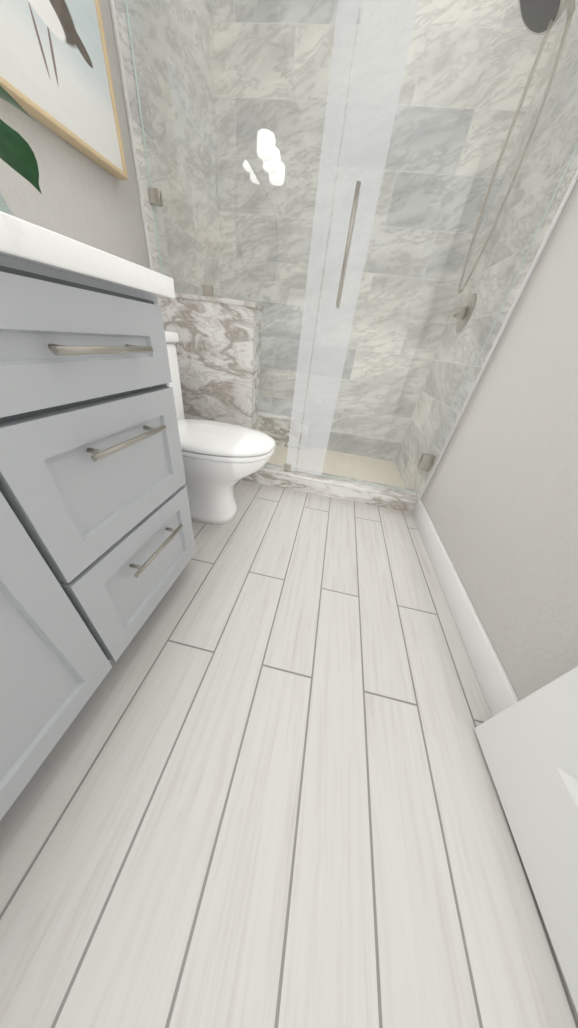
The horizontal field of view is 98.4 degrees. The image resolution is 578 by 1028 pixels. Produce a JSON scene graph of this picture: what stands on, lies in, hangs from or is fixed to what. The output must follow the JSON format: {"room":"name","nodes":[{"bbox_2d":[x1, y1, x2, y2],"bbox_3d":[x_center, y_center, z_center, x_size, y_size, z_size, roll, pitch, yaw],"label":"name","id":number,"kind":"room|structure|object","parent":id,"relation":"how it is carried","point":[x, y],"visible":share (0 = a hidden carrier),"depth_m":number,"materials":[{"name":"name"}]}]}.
{"room":"bathroom","nodes":[
{"label":"bathroom","id":0,"kind":"room"},
{"bbox_2d":[0,0,149,268],"bbox_3d":[-0.916,-0.697,-0.145,0.120,2.740,4.520,11,35,5],"label":"wall","id":1,"kind":"structure","parent":0,"point":[83,198],"depth_m":0.82,"materials":[{"name":"grey paint"}]},
{"bbox_2d":[0,0,127,179],"bbox_3d":[-0.641,-1.290,0.583,0.045,0.464,0.524,11,35,5],"label":"picture frame","id":2,"kind":"object","parent":1,"relation":"attached to","point":[55,75],"visible":1,"depth_m":0.70,"materials":[{"name":"beige wood"}]},
{"bbox_2d":[109,0,221,304],"bbox_3d":[-0.526,-1.642,1.271,0.013,2.740,0.790,11,35,5],"label":"shower wall tile","id":3,"kind":"structure","parent":1,"relation":"attached to","point":[122,37],"depth_m":1.13,"materials":[{"name":"stone"}]},
{"bbox_2d":[157,292,262,481],"bbox_3d":[-0.438,-0.688,1.507,0.494,0.940,0.152,11,35,5],"label":"wall","id":4,"kind":"structure","parent":0,"point":[217,348],"depth_m":1.31,"materials":[{"name":"stone"}]},
{"bbox_2d":[0,445,577,1027],"bbox_3d":[-0.246,0.644,0.532,1.833,0.135,4.400,11,35,5],"label":"floor","id":5,"kind":"structure","parent":0,"point":[258,790],"depth_m":0.52,"materials":[{"name":"beige tile"}]},
{"bbox_2d":[0,227,195,820],"bbox_3d":[-0.792,0.486,-0.162,0.584,0.865,2.400,11,35,5],"label":"bathroom vanity","id":6,"kind":"object","parent":5,"relation":"on","point":[97,548],"depth_m":0.44,"materials":[{"name":"grey wood"}]},
{"bbox_2d":[0,211,173,286],"bbox_3d":[-0.753,0.118,-0.418,0.562,0.035,2.440,11,35,5],"label":"countertop","id":7,"kind":"structure","parent":6,"relation":"on","point":[13,223],"depth_m":0.34,"materials":[{"name":"white stone"}]},
{"bbox_2d":[0,86,41,215],"bbox_3d":[-0.554,-0.643,0.477,0.168,0.218,0.252,11,35,5],"label":"plant","id":8,"kind":"object","parent":7,"relation":"on","point":[17,154],"visible":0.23,"depth_m":0.51,"materials":[{"name":"green plant"}]},
{"bbox_2d":[165,330,274,524],"bbox_3d":[-0.427,-0.343,1.151,0.732,0.790,0.465,11,35,5],"label":"toilet","id":9,"kind":"object","parent":5,"relation":"on","point":[220,459],"visible":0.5,"depth_m":1.10,"materials":[{"name":"white ceramic"}]},
{"bbox_2d":[257,410,303,447],"bbox_3d":[-0.208,-0.761,2.206,0.788,0.248,0.115,11,35,5],"label":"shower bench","id":10,"kind":"object","parent":5,"relation":"on","point":[273,427],"depth_m":2.14,"materials":[{"name":"stone"}]},
{"bbox_2d":[250,463,417,512],"bbox_3d":[0.277,-0.190,1.667,1.081,0.105,0.130,11,35,5],"label":"sill","id":11,"kind":"structure","parent":5,"relation":"on","point":[374,495],"depth_m":1.62,"materials":[{"name":"stone"}]},
{"bbox_2d":[125,0,577,492],"bbox_3d":[0.175,-1.212,1.001,1.573,2.294,0.097,11,35,5],"label":"glass","id":12,"kind":"object","parent":11,"relation":"on","point":[385,32],"visible":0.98,"depth_m":0.96,"materials":[{"name":"clear glass"}]},
{"bbox_2d":[212,0,564,460],"bbox_3d":[0.330,-1.736,1.570,1.593,2.740,0.120,11,35,5],"label":"wall","id":13,"kind":"structure","parent":0,"point":[283,249],"depth_m":1.39,"materials":[{"name":"stone"}]},
{"bbox_2d":[421,180,577,700],"bbox_3d":[0.756,-0.360,-0.300,0.120,2.740,4.520,11,35,5],"label":"wall","id":14,"kind":"structure","parent":0,"point":[499,499],"depth_m":0.80,"materials":[{"name":"grey paint"}]},
{"bbox_2d":[412,499,518,716],"bbox_3d":[0.627,0.454,0.817,0.014,0.110,1.838,11,35,5],"label":"baseboard","id":15,"kind":"structure","parent":14,"relation":"attached to","point":[499,693],"depth_m":0.86,"materials":[{"name":"white wood"}]},
{"bbox_2d":[395,0,577,511],"bbox_3d":[1.017,-1.331,1.128,0.013,2.740,0.790,11,35,5],"label":"wall tiles","id":16,"kind":"structure","parent":14,"relation":"attached to","point":[560,198],"depth_m":1.14,"materials":[{"name":"stone"}]},
{"bbox_2d":[452,293,475,331],"bbox_3d":[0.959,-1.128,1.397,0.068,0.170,0.185,11,35,5],"label":"shower valve","id":17,"kind":"object","parent":16,"relation":"attached to","point":[461,321],"depth_m":1.38,"materials":[{"name":"silver metal"}]},
{"bbox_2d":[458,0,574,292],"bbox_3d":[0.908,-1.558,1.055,0.274,0.931,0.190,11,35,5],"label":"shower head","id":18,"kind":"object","parent":16,"relation":"attached to","point":[547,19],"depth_m":0.95},
{"bbox_2d":[474,666,577,1013],"bbox_3d":[0.545,-0.038,-0.190,0.132,2.020,0.725,11,35,5],"label":"door","id":19,"kind":"structure","parent":14,"relation":"in","point":[529,745],"depth_m":0.48,"materials":[{"name":"white"}]}
]}

